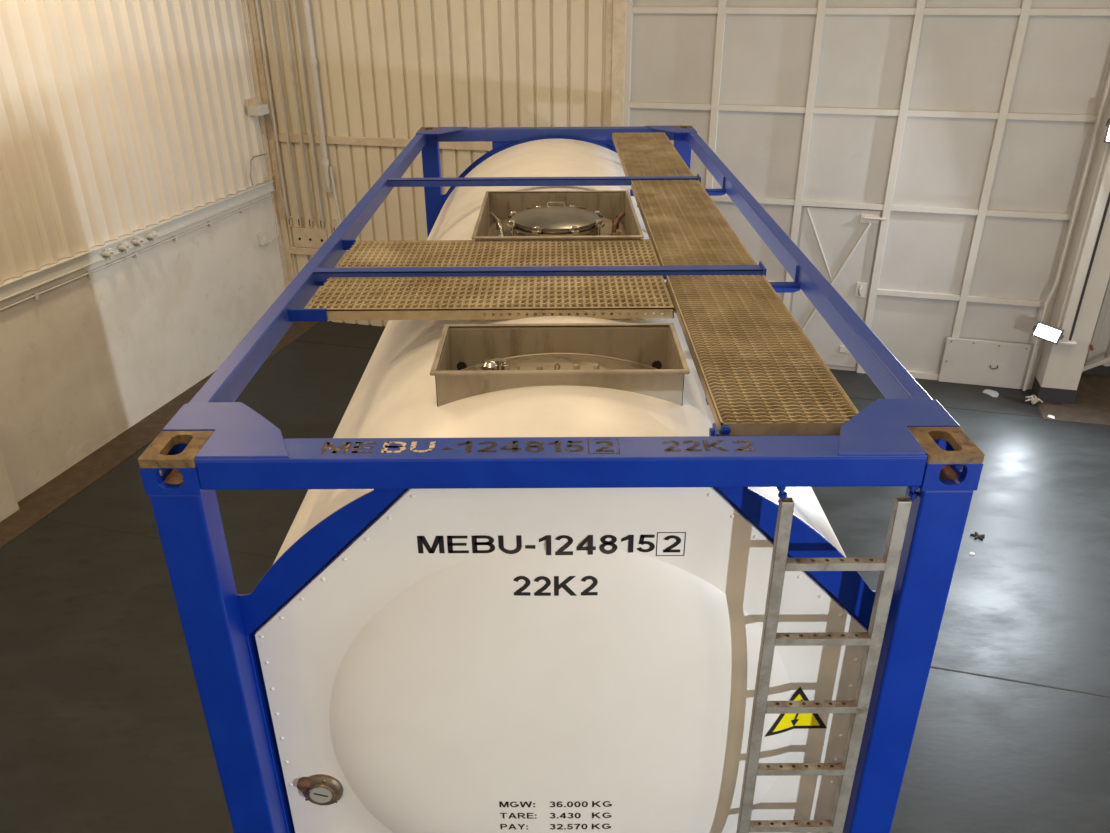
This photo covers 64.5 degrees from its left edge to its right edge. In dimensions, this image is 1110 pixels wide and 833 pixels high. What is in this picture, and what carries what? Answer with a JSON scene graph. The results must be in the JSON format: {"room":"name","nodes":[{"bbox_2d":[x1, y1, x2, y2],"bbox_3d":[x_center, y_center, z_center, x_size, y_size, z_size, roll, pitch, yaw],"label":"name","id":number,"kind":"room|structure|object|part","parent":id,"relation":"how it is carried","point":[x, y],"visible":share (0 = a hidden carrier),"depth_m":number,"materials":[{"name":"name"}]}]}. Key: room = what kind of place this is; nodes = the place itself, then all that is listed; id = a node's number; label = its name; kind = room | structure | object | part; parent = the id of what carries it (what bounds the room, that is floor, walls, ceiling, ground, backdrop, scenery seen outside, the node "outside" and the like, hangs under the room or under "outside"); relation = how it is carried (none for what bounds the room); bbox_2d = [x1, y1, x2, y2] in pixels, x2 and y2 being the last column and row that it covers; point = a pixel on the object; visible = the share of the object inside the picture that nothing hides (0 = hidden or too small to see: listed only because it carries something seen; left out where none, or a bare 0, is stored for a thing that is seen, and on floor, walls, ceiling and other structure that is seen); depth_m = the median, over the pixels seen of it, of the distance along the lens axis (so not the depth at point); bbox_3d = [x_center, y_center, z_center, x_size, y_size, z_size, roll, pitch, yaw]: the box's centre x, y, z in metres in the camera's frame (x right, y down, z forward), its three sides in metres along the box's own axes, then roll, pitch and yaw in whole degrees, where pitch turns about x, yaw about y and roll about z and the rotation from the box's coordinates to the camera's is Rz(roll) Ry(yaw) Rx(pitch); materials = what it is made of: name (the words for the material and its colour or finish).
{"room":"industrial warehouse","nodes":[
{"label":"industrial warehouse","id":0,"kind":"room"},
{"bbox_2d":[0,0,284,501],"bbox_3d":[-5.697,-0.978,3.799,0.244,6.820,15.620,7,28,13],"label":"wall","id":1,"kind":"structure","parent":0,"point":[118,118],"depth_m":8.67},
{"bbox_2d":[0,451,18,521],"bbox_3d":[-4.834,0.454,7.415,0.110,0.990,0.363,7,28,13],"label":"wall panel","id":2,"kind":"structure","parent":1,"relation":"attached to","point":[8,501],"depth_m":7.61,"materials":[{"name":"beige paint"}]},
{"bbox_2d":[101,248,114,258],"bbox_3d":[-4.306,-1.574,8.504,0.104,0.099,0.099,7,28,13],"label":"clamp","id":3,"kind":"object","parent":1,"relation":"attached to","point":[110,253],"visible":1,"depth_m":8.48,"materials":[{"name":"white metal"}]},
{"bbox_2d":[117,242,130,252],"bbox_3d":[-4.248,-1.672,8.698,0.104,0.099,0.099,7,28,13],"label":"clamp","id":4,"kind":"object","parent":1,"relation":"attached to","point":[125,245],"visible":1,"depth_m":8.68,"materials":[{"name":"white metal"}]},
{"bbox_2d":[0,196,273,310],"bbox_3d":[-5.547,0.532,4.649,0.047,0.055,15.180,7,28,13],"label":"rail","id":5,"kind":"object","parent":1,"relation":"attached to","point":[34,296],"visible":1,"depth_m":8.81,"materials":[{"name":"white metal"}]},
{"bbox_2d":[0,180,274,301],"bbox_3d":[-5.578,0.417,4.554,0.104,0.126,15.323,7,28,13],"label":"trim","id":6,"kind":"structure","parent":1,"relation":"attached to","point":[11,287],"depth_m":8.66,"materials":[{"name":"white metal"}]},
{"bbox_2d":[132,237,144,246],"bbox_3d":[-4.195,-1.763,8.877,0.104,0.099,0.099,7,28,13],"label":"clamp","id":7,"kind":"object","parent":1,"relation":"attached to","point":[139,240],"visible":1,"depth_m":8.85,"materials":[{"name":"white metal"}]},
{"bbox_2d":[146,231,157,241],"bbox_3d":[-4.140,-1.857,9.061,0.104,0.099,0.099,7,28,13],"label":"clamp","id":8,"kind":"object","parent":1,"relation":"attached to","point":[153,234],"visible":1,"depth_m":9.04,"materials":[{"name":"white metal"}]},
{"bbox_2d":[0,321,320,547],"bbox_3d":[-5.352,2.042,5.376,0.412,0.003,15.433,7,28,13],"label":"trim","id":9,"kind":"structure","parent":1,"relation":"attached to","point":[50,496],"depth_m":8.50,"materials":[{"name":"brown concrete"}]},
{"bbox_2d":[248,98,268,116],"bbox_3d":[-3.570,-3.701,10.532,0.176,0.209,0.209,7,28,13],"label":"junction box","id":10,"kind":"object","parent":1,"relation":"attached to","point":[254,109],"visible":1,"depth_m":10.47,"materials":[{"name":"white plastic"}]},
{"bbox_2d":[250,153,266,185],"bbox_3d":[-3.633,-3.037,10.802,0.013,0.332,0.425,7,28,13],"label":"wire loop","id":11,"kind":"object","parent":1,"relation":"attached to","point":[266,153],"visible":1,"depth_m":10.65,"materials":[{"name":"metal"}]},
{"bbox_2d":[257,217,278,245],"bbox_3d":[-3.627,-2.340,11.181,0.068,0.300,0.459,7,28,13],"label":"wall switch","id":12,"kind":"object","parent":1,"relation":"attached to","point":[262,238],"visible":1,"depth_m":11.03,"materials":[{"name":"white plastic"}]},
{"bbox_2d":[258,0,607,326],"bbox_3d":[-1.510,-4.183,10.083,4.697,6.820,0.226,7,28,13],"label":"wall","id":13,"kind":"structure","parent":0,"point":[388,70],"depth_m":10.17,"materials":[{"name":"beige metal"}]},
{"bbox_2d":[241,0,294,288],"bbox_3d":[-3.580,-4.365,10.466,0.148,6.820,0.143,7,28,13],"label":"trim","id":14,"kind":"structure","parent":13,"relation":"attached to","point":[277,200],"depth_m":10.95,"materials":[{"name":"beige paint"}]},
{"bbox_2d":[255,0,290,218],"bbox_3d":[-3.443,-4.934,10.110,0.036,5.373,0.068,7,28,14],"label":"conduit pipe","id":15,"kind":"object","parent":13,"relation":"attached to","point":[256,1],"visible":1,"depth_m":10.67,"materials":[{"name":"grey metal"}]},
{"bbox_2d":[267,0,300,219],"bbox_3d":[-3.294,-4.918,10.074,0.032,5.373,0.064,7,28,13],"label":"conduit pipe","id":16,"kind":"object","parent":13,"relation":"attached to","point":[268,1],"visible":1,"depth_m":10.64,"materials":[{"name":"grey metal"}]},
{"bbox_2d":[288,216,293,226],"bbox_3d":[-3.419,-2.530,11.389,0.044,0.126,0.065,7,28,13],"label":"shoe","id":17,"kind":"object","parent":13,"relation":"attached to","point":[290,221],"visible":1,"depth_m":11.37,"materials":[{"name":"beige paint"}]},
{"bbox_2d":[281,0,313,220],"bbox_3d":[-3.119,-4.897,10.032,0.032,5.373,0.064,7,28,13],"label":"conduit pipe","id":18,"kind":"object","parent":13,"relation":"attached to","point":[282,1],"visible":1,"depth_m":10.60,"materials":[{"name":"grey metal"}]},
{"bbox_2d":[297,217,303,226],"bbox_3d":[-3.286,-2.515,11.357,0.044,0.126,0.065,7,28,13],"label":"shoe","id":19,"kind":"object","parent":13,"relation":"attached to","point":[300,222],"visible":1,"depth_m":11.34,"materials":[{"name":"beige paint"}]},
{"bbox_2d":[292,0,324,221],"bbox_3d":[-2.981,-4.879,9.996,0.058,5.374,0.080,0,27,0],"label":"conduit pipe","id":20,"kind":"object","parent":13,"relation":"attached to","point":[302,67],"visible":1,"depth_m":10.55,"materials":[{"name":"grey metal"}]},
{"bbox_2d":[292,227,327,247],"bbox_3d":[-3.173,-2.321,11.422,0.484,0.258,0.033,7,28,13],"label":"plate","id":21,"kind":"object","parent":13,"relation":"attached to","point":[303,236],"visible":0.89,"depth_m":11.41,"materials":[{"name":"beige paint"}]},
{"bbox_2d":[308,217,313,227],"bbox_3d":[-3.138,-2.498,11.321,0.044,0.126,0.065,7,28,13],"label":"shoe","id":22,"kind":"object","parent":13,"relation":"attached to","point":[311,224],"visible":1,"depth_m":11.30,"materials":[{"name":"beige paint"}]},
{"bbox_2d":[302,0,332,192],"bbox_3d":[-2.843,-5.031,9.874,0.099,4.994,0.119,0,27,0],"label":"conduit pipe","id":23,"kind":"object","parent":13,"relation":"attached to","point":[312,58],"visible":1,"depth_m":10.44,"materials":[{"name":"grey metal"}]},
{"bbox_2d":[329,167,340,224],"bbox_3d":[-2.742,-2.703,11.009,0.077,0.827,0.039,7,28,13],"label":"hose","id":24,"kind":"object","parent":23,"relation":"hanging from","point":[331,173],"visible":0.79,"depth_m":10.96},
{"bbox_2d":[319,218,324,228],"bbox_3d":[-2.983,-2.480,11.284,0.044,0.126,0.065,7,28,13],"label":"shoe","id":25,"kind":"object","parent":13,"relation":"attached to","point":[322,224],"visible":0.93,"depth_m":11.27,"materials":[{"name":"beige paint"}]},
{"bbox_2d":[332,219,337,230],"bbox_3d":[-2.807,-2.364,11.290,0.044,0.341,0.065,7,28,13],"label":"shoe","id":26,"kind":"object","parent":13,"relation":"attached to","point":[335,225],"visible":0.44,"depth_m":11.22,"materials":[{"name":"beige paint"}]},
{"bbox_2d":[605,0,626,126],"bbox_3d":[0.664,-3.905,9.506,0.209,6.820,0.121,7,28,13],"label":"trim","id":27,"kind":"structure","parent":13,"relation":"attached to","point":[616,9],"depth_m":9.49,"materials":[{"name":"beige paint"}]},
{"bbox_2d":[294,321,1042,416],"bbox_3d":[0.993,-0.648,10.615,8.800,0.003,0.759,7,28,13],"label":"trim","id":28,"kind":"structure","parent":13,"relation":"attached to","point":[854,384],"depth_m":9.93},
{"bbox_2d":[982,389,998,396],"bbox_3d":[4.856,-0.261,9.792,0.167,0.012,0.187,19,32,33],"label":"scrap","id":29,"kind":"object","parent":28,"relation":"on","point":[991,393],"visible":1,"depth_m":9.80,"materials":[{"name":"grey paper"}]},
{"bbox_2d":[1025,395,1042,404],"bbox_3d":[5.218,-0.193,9.605,0.183,0.045,0.176,-10,28,-19],"label":"wrapping","id":30,"kind":"object","parent":28,"relation":"on","point":[1035,400],"visible":1,"depth_m":9.56,"materials":[{"name":"white paper"}]},
{"bbox_2d":[1023,74,1109,390],"bbox_3d":[5.244,-2.437,8.719,0.079,4.818,0.048,0,27,0],"label":"conduit pipe","id":31,"kind":"object","parent":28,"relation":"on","point":[1058,276],"visible":1,"depth_m":8.95,"materials":[{"name":"white metal"}]},
{"bbox_2d":[623,0,1109,389],"bbox_3d":[3.054,-3.617,8.907,4.785,6.820,0.172,7,28,13],"label":"door","id":32,"kind":"structure","parent":13,"relation":"in","point":[928,158],"depth_m":9.25,"materials":[{"name":"metal"}]},
{"bbox_3d":[1.253,-3.383,9.576,0.891,0.062,0.046,7,28,13],"label":"rail","id":33,"kind":"part","parent":32,"relation":"part of","materials":[{"name":"white metal"}]},
{"bbox_3d":[1.248,-4.227,9.149,0.891,0.062,0.046,7,28,13],"label":"rail","id":34,"kind":"part","parent":32,"relation":"part of","materials":[{"name":"white metal"}]},
{"bbox_3d":[2.201,-2.410,9.786,0.907,0.062,0.046,7,28,13],"label":"rail","id":35,"kind":"part","parent":32,"relation":"part of","materials":[{"name":"white metal"}]},
{"bbox_3d":[2.196,-3.274,9.349,0.907,0.062,0.046,7,28,13],"label":"rail","id":36,"kind":"part","parent":32,"relation":"part of","materials":[{"name":"white metal"}]},
{"bbox_3d":[2.191,-4.118,8.922,0.907,0.062,0.046,7,28,13],"label":"rail","id":37,"kind":"part","parent":32,"relation":"part of","materials":[{"name":"white metal"}]},
{"bbox_3d":[3.137,-1.447,10.008,0.803,1.843,0.023,7,28,13],"label":"wicket door","id":38,"kind":"part","parent":32,"relation":"part of","materials":[{"name":"white metal"}]},
{"bbox_3d":[3.125,-2.303,9.563,0.850,0.062,0.046,7,28,13],"label":"rail","id":39,"kind":"part","parent":32,"relation":"part of","materials":[{"name":"white metal"}]},
{"bbox_3d":[3.381,-0.785,10.251,0.121,0.077,0.022,7,28,13],"label":"latch plate","id":40,"kind":"part","parent":32,"relation":"part of","materials":[{"name":"white metal"}]},
{"bbox_3d":[3.119,-3.167,9.126,0.850,0.062,0.046,7,28,13],"label":"rail","id":41,"kind":"part","parent":32,"relation":"part of","materials":[{"name":"white metal"}]},
{"bbox_3d":[3.451,-1.427,9.904,0.121,0.171,0.022,7,28,13],"label":"latch plate","id":42,"kind":"part","parent":32,"relation":"part of","materials":[{"name":"white metal"}]},
{"bbox_3d":[3.420,-2.146,9.548,0.198,0.093,0.022,7,28,13],"label":"latch plate","id":43,"kind":"part","parent":32,"relation":"part of","materials":[{"name":"white metal"}]},
{"bbox_3d":[3.114,-4.011,8.699,0.850,0.062,0.046,7,28,13],"label":"rail","id":44,"kind":"part","parent":32,"relation":"part of","materials":[{"name":"white metal"}]},
{"bbox_3d":[4.038,-0.501,10.205,0.866,0.077,0.046,7,28,13],"label":"rail","id":45,"kind":"part","parent":32,"relation":"part of","materials":[{"name":"white metal"}]},
{"bbox_3d":[4.033,-1.355,9.773,0.866,0.062,0.046,7,28,13],"label":"rail","id":46,"kind":"part","parent":32,"relation":"part of","materials":[{"name":"white metal"}]},
{"bbox_3d":[4.028,-2.199,9.346,0.866,0.062,0.046,7,28,13],"label":"rail","id":47,"kind":"part","parent":32,"relation":"part of","materials":[{"name":"white metal"}]},
{"bbox_3d":[4.023,-3.062,8.909,0.866,0.062,0.046,7,28,13],"label":"rail","id":48,"kind":"part","parent":32,"relation":"part of","materials":[{"name":"white metal"}]},
{"bbox_3d":[4.018,-3.907,8.482,0.866,0.062,0.046,7,28,13],"label":"rail","id":49,"kind":"part","parent":32,"relation":"part of","materials":[{"name":"white metal"}]},
{"bbox_3d":[4.851,-0.595,9.863,0.941,0.533,0.033,7,28,13],"label":"access panel","id":50,"kind":"part","parent":32,"relation":"part of","materials":[{"name":"white metal"}]},
{"bbox_3d":[4.916,-1.253,9.560,0.808,0.062,0.046,7,28,13],"label":"rail","id":51,"kind":"part","parent":32,"relation":"part of","materials":[{"name":"white metal"}]},
{"bbox_3d":[4.911,-2.097,9.133,0.808,0.062,0.046,7,28,13],"label":"rail","id":52,"kind":"part","parent":32,"relation":"part of","materials":[{"name":"white metal"}]},
{"bbox_3d":[4.906,-2.960,8.696,0.808,0.062,0.046,7,28,13],"label":"rail","id":53,"kind":"part","parent":32,"relation":"part of","materials":[{"name":"white metal"}]},
{"bbox_3d":[4.901,-3.804,8.269,0.808,0.062,0.046,7,28,13],"label":"rail","id":54,"kind":"part","parent":32,"relation":"part of","materials":[{"name":"white metal"}]},
{"bbox_2d":[0,322,1109,832],"bbox_3d":[0.690,2.526,4.495,13.046,0.132,17.050,7,28,13],"label":"floor","id":55,"kind":"structure","parent":0,"point":[103,726],"depth_m":6.21,"materials":[{"name":"paint"}]},
{"bbox_2d":[42,518,1109,696],"bbox_3d":[1.432,1.568,6.231,12.194,0.002,0.013,7,28,13],"label":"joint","id":56,"kind":"structure","parent":55,"relation":"on","point":[42,518],"depth_m":5.92,"materials":[{"name":"grey"}]},
{"bbox_2d":[970,532,984,539],"bbox_3d":[3.519,0.992,7.324,0.108,0.022,0.105,19,33,34],"label":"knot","id":57,"kind":"object","parent":55,"relation":"on","point":[976,534],"visible":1,"depth_m":7.31,"materials":[{"name":"grey"}]},
{"bbox_2d":[1032,96,1109,403],"bbox_3d":[5.498,-3.305,8.261,0.361,6.820,0.671,7,28,13],"label":"column","id":58,"kind":"structure","parent":55,"relation":"on","point":[1086,272],"depth_m":9.03,"materials":[{"name":"white metal"}]},
{"bbox_2d":[1032,321,1063,343],"bbox_3d":[5.178,-0.889,9.229,0.297,0.203,0.149,20,33,35],"label":"floodlight","id":59,"kind":"object","parent":58,"relation":"attached to","point":[1041,330],"visible":1,"depth_m":9.18,"materials":[{"name":"grey"}]},
{"bbox_3d":[5.143,-0.874,9.185,0.235,0.150,0.032,20,33,35],"label":"lamp glass","id":60,"kind":"part","parent":59,"relation":"part of","materials":[{"name":"white glass"}]},
{"bbox_2d":[1058,340,1076,345],"bbox_3d":[5.374,-0.777,9.243,0.187,0.028,0.088,7,28,13],"label":"shelf","id":61,"kind":"object","parent":58,"relation":"attached to","point":[1061,342],"depth_m":9.22,"materials":[{"name":"white metal"}]},
{"bbox_2d":[1103,119,1109,142],"bbox_3d":[5.335,-2.729,8.220,0.310,0.343,0.154,16,31,30],"label":"floodlight","id":62,"kind":"object","parent":58,"relation":"attached to","point":[1107,135],"visible":1,"depth_m":8.29,"materials":[{"name":"grey"}]},
{"bbox_3d":[-1.057,2.549,3.900,0.380,0.382,0.380,0,27,0],"label":"support block","id":63,"kind":"object","parent":55,"relation":"on","visible":0},
{"bbox_2d":[138,126,984,832],"bbox_3d":[0.021,-0.096,5.811,2.438,2.599,6.058,0,27,0],"label":"container","id":64,"kind":"object","parent":63,"relation":"on","point":[563,555],"visible":1,"depth_m":3.04,"materials":[{"name":"metal"}]},
{"bbox_3d":[-1.121,0.097,2.613,0.162,0.029,0.178,0,27,0],"label":"slotted plate","id":65,"kind":"part","parent":64,"relation":"part of","materials":[{"name":"metal"}]},
{"bbox_3d":[-1.115,1.252,3.168,0.151,2.355,0.118,0,27,0],"label":"corner post","id":66,"kind":"part","parent":64,"relation":"part of","materials":[{"name":"blue metal"}]},
{"bbox_3d":[-0.985,0.038,2.699,0.432,0.010,0.360,0,27,0],"label":"corner plate","id":67,"kind":"part","parent":64,"relation":"part of","materials":[{"name":"blue paint"}]},
{"bbox_3d":[-1.167,-1.194,5.255,0.067,0.102,5.702,0,27,0],"label":"rail","id":68,"kind":"part","parent":64,"relation":"part of","materials":[{"name":"blue metal"}]},
{"bbox_3d":[-0.717,1.003,3.102,0.660,1.891,0.011,0,27,0],"label":"arched plate","id":69,"kind":"part","parent":64,"relation":"part of","materials":[{"name":"blue paint"}]},
{"bbox_3d":[-1.126,-2.558,7.860,0.162,0.029,0.178,0,27,0],"label":"slotted plate","id":70,"kind":"part","parent":64,"relation":"part of","materials":[{"name":"metal"}]},
{"bbox_3d":[-1.121,-1.426,8.462,0.151,2.355,0.118,0,27,0],"label":"corner post","id":71,"kind":"part","parent":64,"relation":"part of","materials":[{"name":"blue metal"}]},
{"bbox_3d":[-0.998,-2.523,7.762,0.417,0.010,0.360,0,27,0],"label":"corner plate","id":72,"kind":"part","parent":64,"relation":"part of","materials":[{"name":"blue paint"}]},
{"bbox_3d":[-0.518,-1.625,8.293,1.070,1.891,0.012,0,27,0],"label":"arched plate","id":73,"kind":"part","parent":64,"relation":"part of","materials":[{"name":"blue paint"}]},
{"bbox_3d":[-0.247,-0.202,3.370,0.121,0.049,0.025,-3,27,-4],"label":"valve lever","id":74,"kind":"part","parent":64,"relation":"part of","materials":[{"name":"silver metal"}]},
{"bbox_3d":[0.003,-1.198,5.255,0.524,0.050,0.524,0,27,0],"label":"manhole lid","id":75,"kind":"part","parent":64,"relation":"part of","materials":[{"name":"metal"}]},
{"bbox_3d":[0.007,-1.318,5.487,0.119,0.035,0.050,0,27,0],"label":"lid handle","id":76,"kind":"part","parent":64,"relation":"part of","materials":[{"name":"silver metal"}]},
{"bbox_3d":[0.024,1.200,3.192,2.080,2.290,0.083,0,27,0],"label":"panel","id":77,"kind":"part","parent":64,"relation":"part of","materials":[{"name":"white paint"}]},
{"bbox_3d":[0.143,0.087,2.591,0.092,0.001,0.090,0,27,0],"label":"check digit frame","id":78,"kind":"part","parent":64,"relation":"part of","materials":[{"name":"paint"}]},
{"bbox_3d":[0.552,-1.630,8.292,1.070,1.891,0.012,0,27,0],"label":"arched plate","id":79,"kind":"part","parent":64,"relation":"part of","materials":[{"name":"blue paint"}]},
{"bbox_3d":[1.021,-2.534,7.759,0.417,0.010,0.360,0,27,0],"label":"corner plate","id":80,"kind":"part","parent":64,"relation":"part of","materials":[{"name":"blue paint"}]},
{"bbox_3d":[0.371,0.409,2.817,0.092,0.092,0.001,0,27,0],"label":"check digit frame","id":81,"kind":"part","parent":64,"relation":"part of","materials":[{"name":"black paint"}]},
{"bbox_3d":[1.158,-1.438,8.458,0.151,2.355,0.118,0,27,0],"label":"corner post","id":82,"kind":"part","parent":64,"relation":"part of","materials":[{"name":"blue metal"}]},
{"bbox_3d":[1.150,-2.570,7.856,0.162,0.029,0.178,0,27,0],"label":"slotted plate","id":83,"kind":"part","parent":64,"relation":"part of","materials":[{"name":"metal"}]},
{"bbox_3d":[0.763,0.995,3.099,0.660,1.891,0.011,0,27,0],"label":"arched plate","id":84,"kind":"part","parent":64,"relation":"part of","materials":[{"name":"blue paint"}]},
{"bbox_3d":[1.196,-1.207,5.251,0.067,0.102,5.702,0,27,0],"label":"rail","id":85,"kind":"part","parent":64,"relation":"part of","materials":[{"name":"blue metal"}]},
{"bbox_3d":[1.026,0.027,2.696,0.417,0.010,0.360,0,27,0],"label":"corner plate","id":86,"kind":"part","parent":64,"relation":"part of","materials":[{"name":"blue paint"}]},
{"bbox_3d":[1.164,1.240,3.165,0.151,2.355,0.118,0,27,0],"label":"corner post","id":87,"kind":"part","parent":64,"relation":"part of","materials":[{"name":"blue metal"}]},
{"bbox_3d":[1.155,0.084,2.609,0.162,0.029,0.178,0,27,0],"label":"slotted plate","id":88,"kind":"part","parent":64,"relation":"part of","materials":[{"name":"metal"}]},
{"bbox_2d":[1085,277,1109,365],"bbox_3d":[7.237,-3.471,8.569,3.630,6.820,0.198,7,28,13],"label":"wall","id":89,"kind":"structure","parent":0,"point":[1100,340],"depth_m":10.07,"materials":[{"name":"white paint"}]},
{"bbox_2d":[1029,374,1109,425],"bbox_3d":[6.959,-0.099,9.458,3.388,0.003,1.430,7,28,13],"label":"trim","id":90,"kind":"structure","parent":89,"relation":"attached to","point":[1091,405],"depth_m":9.51,"materials":[{"name":"brown concrete"}]},
{"bbox_2d":[1082,356,1109,371],"bbox_3d":[6.251,-0.637,9.972,0.849,0.546,0.030,7,28,13],"label":"diagonal brace","id":91,"kind":"object","parent":90,"relation":"on","point":[1105,360],"visible":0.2,"depth_m":10.00,"materials":[{"name":"white metal"}]},
{"bbox_2d":[1082,364,1109,375],"bbox_3d":[7.311,-0.427,9.984,3.025,0.110,0.077,7,28,13],"label":"baseboard","id":92,"kind":"structure","parent":89,"relation":"attached to","point":[1101,370],"depth_m":10.19,"materials":[{"name":"grey paint"}]}
]}

